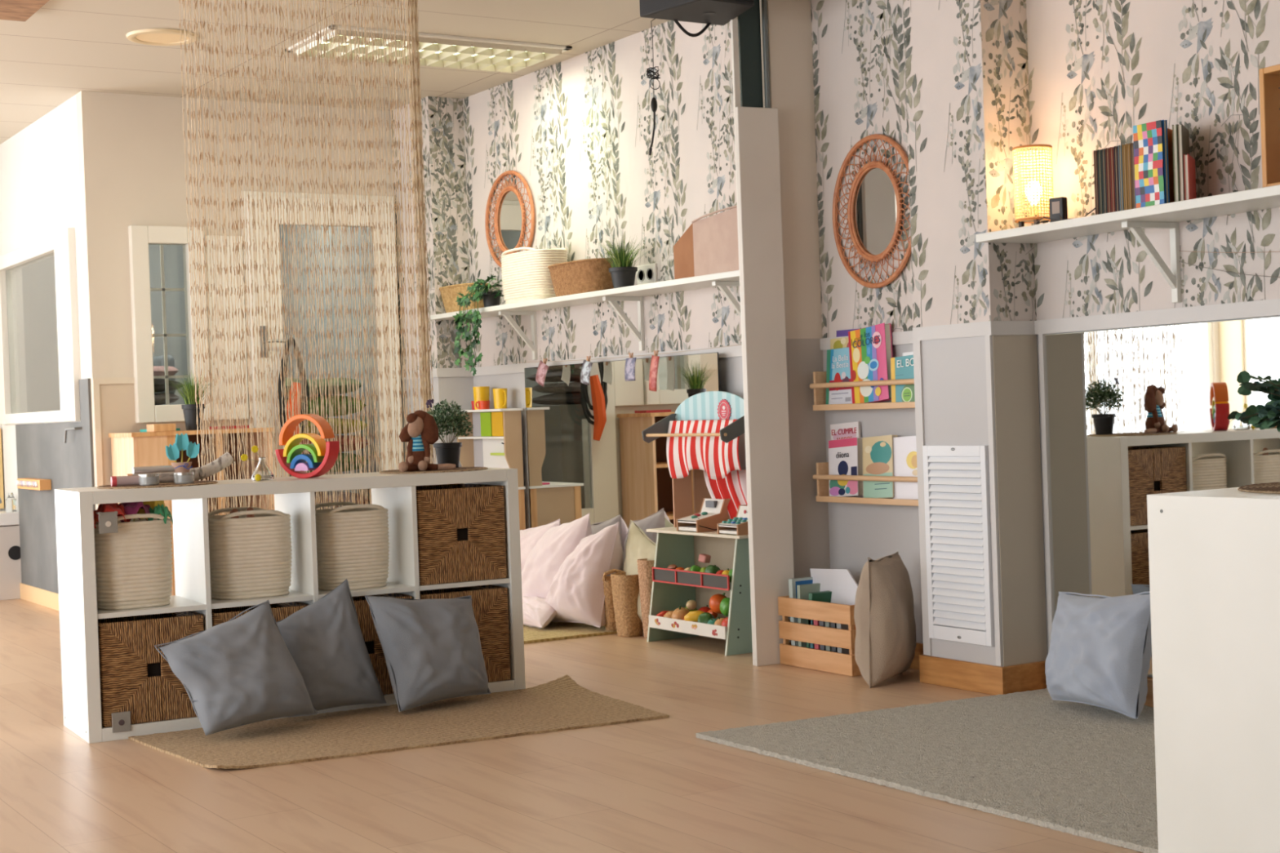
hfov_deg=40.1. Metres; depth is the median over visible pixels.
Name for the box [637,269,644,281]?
outlet
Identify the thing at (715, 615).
vegetable
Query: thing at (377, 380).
door
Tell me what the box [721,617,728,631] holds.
fruit
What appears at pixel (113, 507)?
scarf
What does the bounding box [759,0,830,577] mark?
wall partition
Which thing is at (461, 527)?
storage box
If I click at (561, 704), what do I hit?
jute rug
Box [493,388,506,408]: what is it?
cup
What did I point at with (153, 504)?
scarf
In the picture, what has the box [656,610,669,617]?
vegetable
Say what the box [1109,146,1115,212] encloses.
book
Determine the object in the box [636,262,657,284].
wall socket
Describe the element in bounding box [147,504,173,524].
scarf
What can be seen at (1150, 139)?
picture book
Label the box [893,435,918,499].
picture book
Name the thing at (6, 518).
basin
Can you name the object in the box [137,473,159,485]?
jar
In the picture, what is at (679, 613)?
fruit
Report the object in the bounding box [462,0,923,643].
wall
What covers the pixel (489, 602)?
storage box
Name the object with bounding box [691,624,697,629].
print
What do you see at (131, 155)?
wall
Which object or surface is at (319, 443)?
arch
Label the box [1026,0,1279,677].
wall
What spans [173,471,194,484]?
jar
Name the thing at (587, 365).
photo
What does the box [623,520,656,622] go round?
floor cushion
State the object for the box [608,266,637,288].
pot
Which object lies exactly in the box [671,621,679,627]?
print
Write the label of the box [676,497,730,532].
cash register
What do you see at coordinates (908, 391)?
picture
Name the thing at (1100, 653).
cushion
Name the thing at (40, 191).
wall
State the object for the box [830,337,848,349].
picture book
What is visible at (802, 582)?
picture
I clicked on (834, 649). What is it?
book
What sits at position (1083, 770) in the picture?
area rug
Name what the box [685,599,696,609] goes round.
fruit
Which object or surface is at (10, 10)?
trim
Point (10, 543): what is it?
base cabinet
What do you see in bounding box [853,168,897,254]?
mirror glass
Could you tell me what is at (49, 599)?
baseboard
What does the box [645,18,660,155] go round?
hanging cable
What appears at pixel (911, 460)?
picture
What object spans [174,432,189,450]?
paper flower
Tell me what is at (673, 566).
vegetable
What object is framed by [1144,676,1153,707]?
baseboard
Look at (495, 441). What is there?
shelf unit
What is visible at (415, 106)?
curtain
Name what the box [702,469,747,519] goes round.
drape
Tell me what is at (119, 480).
tube
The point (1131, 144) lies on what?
book
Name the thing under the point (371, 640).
storage box
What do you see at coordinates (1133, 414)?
wall mirror
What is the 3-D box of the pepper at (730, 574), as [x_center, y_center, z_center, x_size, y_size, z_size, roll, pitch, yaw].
[0.368,0.577,6.777,0.052,0.062,0.053,-2,1,-1]
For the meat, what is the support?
on the market stall
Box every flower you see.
[165,443,179,460]
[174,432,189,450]
[186,441,199,457]
[426,399,433,408]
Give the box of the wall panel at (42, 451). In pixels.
[15,378,94,593]
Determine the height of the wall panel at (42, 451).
1.106 m
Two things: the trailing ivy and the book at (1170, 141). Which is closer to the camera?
the book at (1170, 141)
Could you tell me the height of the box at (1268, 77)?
0.320 m
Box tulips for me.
[165,432,199,472]
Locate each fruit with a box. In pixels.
[671,605,689,619]
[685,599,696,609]
[697,604,710,612]
[707,617,717,624]
[709,592,726,613]
[714,616,724,626]
[715,568,724,574]
[721,568,729,574]
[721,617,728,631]
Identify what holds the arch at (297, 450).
on the arch at (332, 447)
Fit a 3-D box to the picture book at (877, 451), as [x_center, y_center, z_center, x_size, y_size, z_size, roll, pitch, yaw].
[0.862,0.146,6.300,0.040,0.233,0.179,-2,1,-32]
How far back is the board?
6.32 m
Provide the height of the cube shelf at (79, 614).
0.766 m
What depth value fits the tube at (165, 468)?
5.58 m
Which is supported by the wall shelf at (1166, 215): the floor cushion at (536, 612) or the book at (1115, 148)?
the book at (1115, 148)
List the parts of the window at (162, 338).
pane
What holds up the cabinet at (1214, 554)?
on the floor
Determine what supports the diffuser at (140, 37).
attached to the recessed light at (153, 37)
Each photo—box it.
[535,358,548,386]
[580,355,592,385]
[624,352,636,381]
[648,350,659,391]
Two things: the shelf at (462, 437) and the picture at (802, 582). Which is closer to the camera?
the picture at (802, 582)
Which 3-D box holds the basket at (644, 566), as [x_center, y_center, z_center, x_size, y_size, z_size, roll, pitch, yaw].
[0.055,0.716,7.329,0.122,0.325,0.106,-2,1,-32]
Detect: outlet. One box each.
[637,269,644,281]
[646,268,653,279]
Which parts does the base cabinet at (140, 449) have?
panel, pale door, pine post, pine post, panel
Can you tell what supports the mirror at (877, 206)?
attached to the wall at (578, 130)
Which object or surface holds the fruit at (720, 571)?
on the market stall
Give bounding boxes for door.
[246,195,403,510]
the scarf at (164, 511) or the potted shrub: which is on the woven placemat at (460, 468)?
the potted shrub
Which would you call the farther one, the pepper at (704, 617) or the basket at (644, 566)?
the basket at (644, 566)
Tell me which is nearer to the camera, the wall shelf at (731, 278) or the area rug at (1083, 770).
the area rug at (1083, 770)
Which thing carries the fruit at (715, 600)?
on the market stall
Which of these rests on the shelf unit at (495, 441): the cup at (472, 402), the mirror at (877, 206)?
the cup at (472, 402)
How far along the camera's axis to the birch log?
5.73 m
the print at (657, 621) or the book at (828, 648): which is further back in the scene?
the print at (657, 621)
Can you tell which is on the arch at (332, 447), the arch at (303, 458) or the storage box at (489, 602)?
the arch at (303, 458)
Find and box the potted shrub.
[426,399,473,467]
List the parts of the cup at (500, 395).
handle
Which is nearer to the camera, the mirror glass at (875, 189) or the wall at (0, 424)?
the mirror glass at (875, 189)
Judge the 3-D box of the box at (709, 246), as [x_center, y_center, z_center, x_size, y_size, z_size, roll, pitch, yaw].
[0.344,-0.720,6.900,0.210,0.250,0.490,-2,1,-32]
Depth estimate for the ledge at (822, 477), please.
6.35 m
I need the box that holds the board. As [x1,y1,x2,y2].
[809,568,857,604]
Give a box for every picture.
[795,579,813,598]
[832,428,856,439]
[895,374,915,401]
[906,451,917,475]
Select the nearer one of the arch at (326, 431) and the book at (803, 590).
the arch at (326, 431)
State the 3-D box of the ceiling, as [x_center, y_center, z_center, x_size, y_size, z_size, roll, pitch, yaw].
[-1.584,-1.668,4.216,7.100,0.100,14.000,-2,1,-32]
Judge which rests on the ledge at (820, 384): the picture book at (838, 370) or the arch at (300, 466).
the picture book at (838, 370)
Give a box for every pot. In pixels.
[171,462,191,472]
[181,404,204,430]
[433,442,462,467]
[482,291,502,307]
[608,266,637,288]
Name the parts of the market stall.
awning arm, panel, red frame, panel, awning arm, panel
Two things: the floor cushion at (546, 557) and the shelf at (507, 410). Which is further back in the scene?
the shelf at (507, 410)
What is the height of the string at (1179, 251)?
0.046 m
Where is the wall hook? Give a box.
[63,426,82,443]
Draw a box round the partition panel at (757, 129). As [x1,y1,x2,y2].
[734,106,794,666]
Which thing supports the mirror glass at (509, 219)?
attached to the mirror at (511, 220)
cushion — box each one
[154,600,318,735]
[276,578,386,717]
[364,595,490,711]
[520,519,560,571]
[521,513,592,599]
[522,595,556,628]
[545,521,623,627]
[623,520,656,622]
[853,551,916,688]
[1044,591,1151,719]
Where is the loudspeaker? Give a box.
[639,0,754,25]
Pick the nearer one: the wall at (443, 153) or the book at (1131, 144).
the book at (1131, 144)
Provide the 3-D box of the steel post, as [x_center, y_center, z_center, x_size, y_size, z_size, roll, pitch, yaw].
[0.428,-0.420,6.490,0.157,2.590,0.070,-2,1,-32]
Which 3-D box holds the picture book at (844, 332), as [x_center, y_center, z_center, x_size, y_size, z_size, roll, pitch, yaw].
[0.787,-0.217,6.453,0.017,0.282,0.201,-2,1,-32]
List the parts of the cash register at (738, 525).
panel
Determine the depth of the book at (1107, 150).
5.16 m
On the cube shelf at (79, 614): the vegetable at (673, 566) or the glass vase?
the glass vase
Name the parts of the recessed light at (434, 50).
frame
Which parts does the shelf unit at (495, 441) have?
panel, cabinet door, panel, splash panel, cabinet door, panel, leg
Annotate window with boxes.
[0,227,80,424]
[128,225,248,422]
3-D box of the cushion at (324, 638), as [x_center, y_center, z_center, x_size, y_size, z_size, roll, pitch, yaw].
[-1.005,0.704,5.623,0.386,0.417,0.121,-2,1,-30]
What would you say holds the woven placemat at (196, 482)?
on the cube shelf at (79, 614)
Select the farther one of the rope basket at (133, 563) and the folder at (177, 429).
the folder at (177, 429)
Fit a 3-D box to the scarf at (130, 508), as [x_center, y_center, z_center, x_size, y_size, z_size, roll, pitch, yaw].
[-1.597,0.267,5.513,0.133,0.096,0.101,-2,1,36]
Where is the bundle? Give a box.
[277,337,309,453]
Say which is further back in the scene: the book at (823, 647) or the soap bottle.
the soap bottle
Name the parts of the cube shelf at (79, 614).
panel, panel, panel, panel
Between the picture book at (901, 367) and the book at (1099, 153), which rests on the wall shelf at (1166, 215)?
the book at (1099, 153)
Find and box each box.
[97,610,204,727]
[211,601,308,626]
[351,592,412,694]
[415,483,506,585]
[419,584,511,682]
[673,204,738,279]
[1258,64,1279,187]
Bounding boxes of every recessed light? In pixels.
[125,28,197,45]
[284,24,572,72]
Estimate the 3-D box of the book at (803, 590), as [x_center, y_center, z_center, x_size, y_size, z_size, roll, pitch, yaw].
[0.642,0.716,6.412,0.151,0.285,0.018,-2,2,-32]
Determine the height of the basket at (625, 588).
0.262 m
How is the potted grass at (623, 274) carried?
on the wall shelf at (731, 278)
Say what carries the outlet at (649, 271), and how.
attached to the wall socket at (646, 273)
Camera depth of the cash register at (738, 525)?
6.78 m
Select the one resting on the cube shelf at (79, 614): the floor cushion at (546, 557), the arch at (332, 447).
the arch at (332, 447)
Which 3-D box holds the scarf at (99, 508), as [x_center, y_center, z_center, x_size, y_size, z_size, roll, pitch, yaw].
[-1.672,0.286,5.449,0.078,0.069,0.059,-2,1,-26]
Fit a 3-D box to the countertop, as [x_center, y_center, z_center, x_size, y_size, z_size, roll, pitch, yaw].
[0.288,0.421,6.997,0.205,0.011,0.665,-2,1,-32]
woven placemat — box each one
[97,480,217,488]
[379,466,488,474]
[1237,482,1279,493]
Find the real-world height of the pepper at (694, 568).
0.057 m
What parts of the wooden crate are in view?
corner post, corner post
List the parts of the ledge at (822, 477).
panel, rail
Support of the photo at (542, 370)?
hanging from the string at (737, 344)
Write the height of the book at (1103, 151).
0.205 m
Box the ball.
[254,474,261,480]
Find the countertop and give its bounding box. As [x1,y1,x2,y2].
[646,526,748,538]
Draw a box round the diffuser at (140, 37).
[135,33,188,43]
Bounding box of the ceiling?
[0,0,669,144]
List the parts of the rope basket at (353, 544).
handle, handle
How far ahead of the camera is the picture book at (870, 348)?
6.30 m
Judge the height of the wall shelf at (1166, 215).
0.260 m
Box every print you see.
[654,618,660,625]
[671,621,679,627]
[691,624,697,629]
[711,629,717,635]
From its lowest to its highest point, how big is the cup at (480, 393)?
0.115 m
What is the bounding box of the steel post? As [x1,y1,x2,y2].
[730,0,770,665]
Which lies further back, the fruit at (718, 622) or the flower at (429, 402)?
the fruit at (718, 622)
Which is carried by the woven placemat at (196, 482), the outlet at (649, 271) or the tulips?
the tulips
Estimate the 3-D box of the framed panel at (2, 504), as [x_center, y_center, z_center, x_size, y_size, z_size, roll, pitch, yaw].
[-3.966,0.255,10.112,0.562,0.470,0.020,-2,1,-32]
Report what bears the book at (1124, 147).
on the wall shelf at (1166, 215)
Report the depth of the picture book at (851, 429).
6.50 m
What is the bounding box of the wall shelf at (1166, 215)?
[975,184,1279,302]
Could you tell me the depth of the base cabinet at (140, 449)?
8.45 m
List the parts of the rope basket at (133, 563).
handle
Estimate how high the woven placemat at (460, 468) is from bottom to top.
0.006 m
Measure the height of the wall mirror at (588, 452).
1.062 m
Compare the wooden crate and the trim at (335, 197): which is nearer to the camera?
the wooden crate
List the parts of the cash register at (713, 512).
panel, panel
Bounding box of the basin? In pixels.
[0,510,19,525]
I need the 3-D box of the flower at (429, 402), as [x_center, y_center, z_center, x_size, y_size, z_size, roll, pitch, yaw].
[-0.737,-0.080,6.157,0.029,0.033,0.024,-2,1,-29]
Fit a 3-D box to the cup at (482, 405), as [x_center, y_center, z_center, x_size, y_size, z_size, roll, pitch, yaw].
[-0.784,-0.107,8.797,0.060,0.043,0.074,-2,1,-28]
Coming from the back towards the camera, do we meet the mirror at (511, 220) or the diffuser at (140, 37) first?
the mirror at (511, 220)
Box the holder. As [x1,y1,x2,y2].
[16,477,51,490]
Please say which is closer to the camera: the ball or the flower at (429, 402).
the ball
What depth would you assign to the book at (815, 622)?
6.29 m
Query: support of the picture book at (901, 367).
on the ledge at (820, 384)
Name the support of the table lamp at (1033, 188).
on the wall shelf at (1166, 215)
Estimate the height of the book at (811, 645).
0.210 m
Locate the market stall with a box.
[641,391,752,655]
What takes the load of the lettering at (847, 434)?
attached to the picture book at (851, 429)
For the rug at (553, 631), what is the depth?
7.50 m
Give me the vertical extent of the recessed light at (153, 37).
0.015 m
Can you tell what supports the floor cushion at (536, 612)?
on the rug at (553, 631)
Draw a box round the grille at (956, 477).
[922,445,994,646]
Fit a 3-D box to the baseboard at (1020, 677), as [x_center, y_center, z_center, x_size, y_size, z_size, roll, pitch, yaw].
[1.243,0.809,5.650,0.190,0.093,0.015,-2,1,-32]
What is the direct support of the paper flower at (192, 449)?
on the tulips
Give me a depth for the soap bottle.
9.96 m
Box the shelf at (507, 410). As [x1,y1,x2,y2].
[448,408,523,413]
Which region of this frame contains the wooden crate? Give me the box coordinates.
[777,595,861,676]
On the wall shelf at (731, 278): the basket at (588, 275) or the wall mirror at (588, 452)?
the basket at (588, 275)
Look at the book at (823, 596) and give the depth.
6.33 m
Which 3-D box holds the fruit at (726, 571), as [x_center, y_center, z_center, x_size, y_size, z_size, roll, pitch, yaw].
[0.342,0.578,6.819,0.052,0.053,0.051,-2,1,-21]
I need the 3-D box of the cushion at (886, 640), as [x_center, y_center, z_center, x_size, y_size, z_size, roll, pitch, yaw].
[0.832,0.651,5.984,0.178,0.434,0.322,-2,1,28]
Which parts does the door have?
handle, pane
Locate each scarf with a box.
[93,502,131,529]
[93,507,100,523]
[118,501,150,522]
[133,500,168,520]
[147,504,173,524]
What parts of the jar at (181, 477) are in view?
lid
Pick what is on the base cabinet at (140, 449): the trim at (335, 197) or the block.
the block
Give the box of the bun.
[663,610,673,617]
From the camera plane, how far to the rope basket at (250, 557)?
5.64 m
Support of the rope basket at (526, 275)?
on the wall shelf at (731, 278)
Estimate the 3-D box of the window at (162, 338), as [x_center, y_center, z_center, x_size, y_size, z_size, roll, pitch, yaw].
[-2.261,-0.511,8.793,0.568,0.970,0.095,-2,1,-32]
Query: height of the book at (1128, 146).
0.205 m
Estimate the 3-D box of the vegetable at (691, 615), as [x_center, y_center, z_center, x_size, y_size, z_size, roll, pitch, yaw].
[0.233,0.757,6.950,0.118,0.058,0.053,-2,1,-4]
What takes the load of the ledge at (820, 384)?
attached to the wall at (578, 130)
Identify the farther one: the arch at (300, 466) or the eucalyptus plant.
the arch at (300, 466)
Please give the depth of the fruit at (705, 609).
7.04 m
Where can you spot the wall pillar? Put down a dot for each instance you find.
(975, 366)
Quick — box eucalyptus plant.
[1226,370,1279,431]
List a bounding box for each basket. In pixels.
[93,513,172,610]
[208,506,291,599]
[315,502,389,591]
[439,283,488,312]
[501,247,567,304]
[547,257,613,297]
[602,568,624,631]
[610,572,643,637]
[636,558,654,638]
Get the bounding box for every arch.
[275,440,339,478]
[279,413,334,445]
[283,433,325,457]
[286,444,324,462]
[289,453,321,468]
[294,462,316,471]
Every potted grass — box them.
[164,368,211,430]
[592,234,653,288]
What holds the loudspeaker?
attached to the ceiling
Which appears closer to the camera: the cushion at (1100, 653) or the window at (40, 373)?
the cushion at (1100, 653)
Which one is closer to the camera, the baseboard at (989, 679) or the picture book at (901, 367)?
the baseboard at (989, 679)
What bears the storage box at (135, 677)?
on the cube shelf at (79, 614)
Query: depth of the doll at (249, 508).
5.75 m
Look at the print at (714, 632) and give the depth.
6.78 m
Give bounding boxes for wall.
[0,94,87,511]
[0,424,4,510]
[75,91,404,510]
[391,96,474,484]
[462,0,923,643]
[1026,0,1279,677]
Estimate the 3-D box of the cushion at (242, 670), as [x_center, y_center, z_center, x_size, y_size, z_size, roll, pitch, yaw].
[-1.220,0.730,5.335,0.503,0.378,0.232,-2,1,-32]
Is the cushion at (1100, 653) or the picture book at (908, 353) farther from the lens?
the picture book at (908, 353)
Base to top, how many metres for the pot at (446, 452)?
0.088 m
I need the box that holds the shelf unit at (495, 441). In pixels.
[448,408,525,529]
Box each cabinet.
[0,497,22,600]
[108,427,275,595]
[1146,487,1279,852]
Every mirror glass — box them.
[497,191,521,249]
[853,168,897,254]
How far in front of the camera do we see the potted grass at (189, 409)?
8.45 m
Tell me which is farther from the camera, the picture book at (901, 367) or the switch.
the switch
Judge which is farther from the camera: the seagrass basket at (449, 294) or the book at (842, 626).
the seagrass basket at (449, 294)
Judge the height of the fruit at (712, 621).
0.052 m
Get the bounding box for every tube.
[110,475,138,486]
[125,471,174,483]
[132,465,174,474]
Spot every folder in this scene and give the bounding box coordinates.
[140,428,180,431]
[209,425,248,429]
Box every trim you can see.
[0,0,49,22]
[240,191,403,452]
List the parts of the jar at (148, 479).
lid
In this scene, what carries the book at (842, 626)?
in the wooden crate
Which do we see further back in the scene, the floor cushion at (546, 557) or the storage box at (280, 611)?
the floor cushion at (546, 557)
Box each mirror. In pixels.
[484,170,534,267]
[524,352,719,570]
[832,133,911,288]
[1044,316,1279,675]
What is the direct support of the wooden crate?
on the floor
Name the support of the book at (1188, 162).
on the wall shelf at (1166, 215)
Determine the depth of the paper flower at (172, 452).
5.61 m
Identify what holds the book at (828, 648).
in the wooden crate
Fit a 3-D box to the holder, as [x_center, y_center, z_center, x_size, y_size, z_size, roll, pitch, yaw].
[-3.273,0.310,9.459,0.072,0.055,0.520,-2,1,-32]
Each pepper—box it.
[689,564,701,572]
[697,612,715,623]
[704,564,719,573]
[720,597,729,616]
[728,568,733,582]
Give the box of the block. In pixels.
[146,423,176,431]
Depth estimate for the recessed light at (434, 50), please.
7.79 m
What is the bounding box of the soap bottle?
[5,492,16,512]
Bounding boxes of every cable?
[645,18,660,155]
[673,19,711,37]
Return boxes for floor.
[0,599,1142,852]
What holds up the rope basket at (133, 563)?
on the cube shelf at (79, 614)
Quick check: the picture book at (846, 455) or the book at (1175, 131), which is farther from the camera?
the picture book at (846, 455)
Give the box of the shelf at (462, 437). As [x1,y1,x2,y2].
[457,435,503,439]
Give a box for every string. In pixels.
[528,344,741,362]
[1178,250,1278,253]
[1179,261,1279,277]
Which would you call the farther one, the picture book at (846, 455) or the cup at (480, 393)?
the cup at (480, 393)
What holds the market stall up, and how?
on the floor
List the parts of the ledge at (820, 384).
panel, rail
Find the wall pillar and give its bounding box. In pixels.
[902,0,1047,666]
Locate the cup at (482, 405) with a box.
[475,400,489,409]
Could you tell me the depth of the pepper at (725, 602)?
6.83 m
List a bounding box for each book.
[788,576,813,646]
[796,582,820,647]
[806,591,831,648]
[808,619,814,648]
[813,620,820,649]
[819,621,826,650]
[825,621,831,651]
[826,346,852,404]
[828,437,863,497]
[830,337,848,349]
[830,421,861,439]
[831,622,837,652]
[836,328,861,337]
[836,622,848,653]
[848,323,893,403]
[862,435,897,497]
[890,355,915,402]
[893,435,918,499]
[902,351,913,355]
[1093,150,1099,214]
[1097,149,1103,213]
[1101,148,1107,213]
[1105,147,1111,213]
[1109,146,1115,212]
[1113,146,1119,211]
[1117,145,1124,210]
[1122,144,1128,209]
[1126,143,1132,209]
[1130,142,1135,208]
[1133,120,1169,208]
[1167,128,1174,202]
[1172,124,1179,201]
[1177,124,1189,200]
[1183,153,1196,199]
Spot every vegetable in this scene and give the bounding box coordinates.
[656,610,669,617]
[666,564,677,568]
[684,610,704,622]
[700,567,706,572]
[707,608,717,618]
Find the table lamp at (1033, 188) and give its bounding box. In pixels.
[1012,144,1053,227]
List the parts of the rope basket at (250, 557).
handle, handle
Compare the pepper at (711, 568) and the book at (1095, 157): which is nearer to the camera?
the book at (1095, 157)
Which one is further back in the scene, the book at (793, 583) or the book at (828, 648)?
the book at (793, 583)
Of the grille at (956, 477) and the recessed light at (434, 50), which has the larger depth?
the recessed light at (434, 50)
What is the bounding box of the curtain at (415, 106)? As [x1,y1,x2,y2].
[178,0,435,515]
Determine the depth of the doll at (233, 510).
5.69 m
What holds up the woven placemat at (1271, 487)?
on the cabinet at (1214, 554)
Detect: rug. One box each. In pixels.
[128,674,669,768]
[523,620,617,644]
[695,688,1158,852]
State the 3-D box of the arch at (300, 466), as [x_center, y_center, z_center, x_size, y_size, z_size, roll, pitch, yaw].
[-1.108,0.133,5.823,0.053,0.026,0.056,-2,1,24]
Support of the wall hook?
attached to the wall panel at (42, 451)
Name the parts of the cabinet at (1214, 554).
panel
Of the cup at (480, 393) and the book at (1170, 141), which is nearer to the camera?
the book at (1170, 141)
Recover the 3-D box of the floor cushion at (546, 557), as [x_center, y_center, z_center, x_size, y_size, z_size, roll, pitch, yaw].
[-0.399,0.622,7.870,0.269,0.476,0.498,-2,1,-34]
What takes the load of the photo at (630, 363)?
hanging from the string at (737, 344)
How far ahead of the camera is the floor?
4.55 m
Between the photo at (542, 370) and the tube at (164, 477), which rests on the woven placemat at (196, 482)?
the tube at (164, 477)
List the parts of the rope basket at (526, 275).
handle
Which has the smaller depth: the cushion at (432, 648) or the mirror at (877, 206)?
the cushion at (432, 648)
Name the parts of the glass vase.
flower, flower, glass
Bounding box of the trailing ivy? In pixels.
[452,275,503,376]
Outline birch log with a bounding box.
[189,452,235,480]
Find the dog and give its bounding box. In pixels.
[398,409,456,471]
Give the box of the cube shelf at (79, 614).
[54,467,525,743]
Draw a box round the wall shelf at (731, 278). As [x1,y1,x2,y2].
[430,270,740,359]
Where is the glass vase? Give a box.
[240,445,274,480]
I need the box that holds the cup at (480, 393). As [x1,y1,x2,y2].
[472,386,489,409]
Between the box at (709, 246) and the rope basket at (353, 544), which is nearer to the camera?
the rope basket at (353, 544)
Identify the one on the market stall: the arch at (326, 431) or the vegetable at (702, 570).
the vegetable at (702, 570)
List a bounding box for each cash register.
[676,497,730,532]
[716,504,748,535]
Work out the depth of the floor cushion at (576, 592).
7.49 m
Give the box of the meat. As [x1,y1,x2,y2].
[697,553,711,563]
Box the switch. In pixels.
[650,97,657,112]
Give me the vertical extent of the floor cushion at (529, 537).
0.438 m
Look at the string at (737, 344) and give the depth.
7.55 m
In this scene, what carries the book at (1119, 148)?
on the wall shelf at (1166, 215)
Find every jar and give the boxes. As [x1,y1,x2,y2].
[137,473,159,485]
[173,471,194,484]
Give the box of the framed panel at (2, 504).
[0,428,4,508]
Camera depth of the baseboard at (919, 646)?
6.20 m
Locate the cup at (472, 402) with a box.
[471,400,475,409]
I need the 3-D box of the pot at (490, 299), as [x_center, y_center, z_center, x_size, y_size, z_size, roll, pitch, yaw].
[-0.726,-0.617,8.583,0.104,0.080,0.104,-2,1,-32]
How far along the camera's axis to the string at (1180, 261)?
4.93 m
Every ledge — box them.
[809,371,915,410]
[812,462,918,506]
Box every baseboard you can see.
[19,582,59,611]
[909,642,923,669]
[919,654,1006,695]
[1003,660,1046,693]
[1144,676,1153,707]
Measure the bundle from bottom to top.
0.597 m
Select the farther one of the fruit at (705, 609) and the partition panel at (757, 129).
the fruit at (705, 609)
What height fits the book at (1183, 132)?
0.226 m

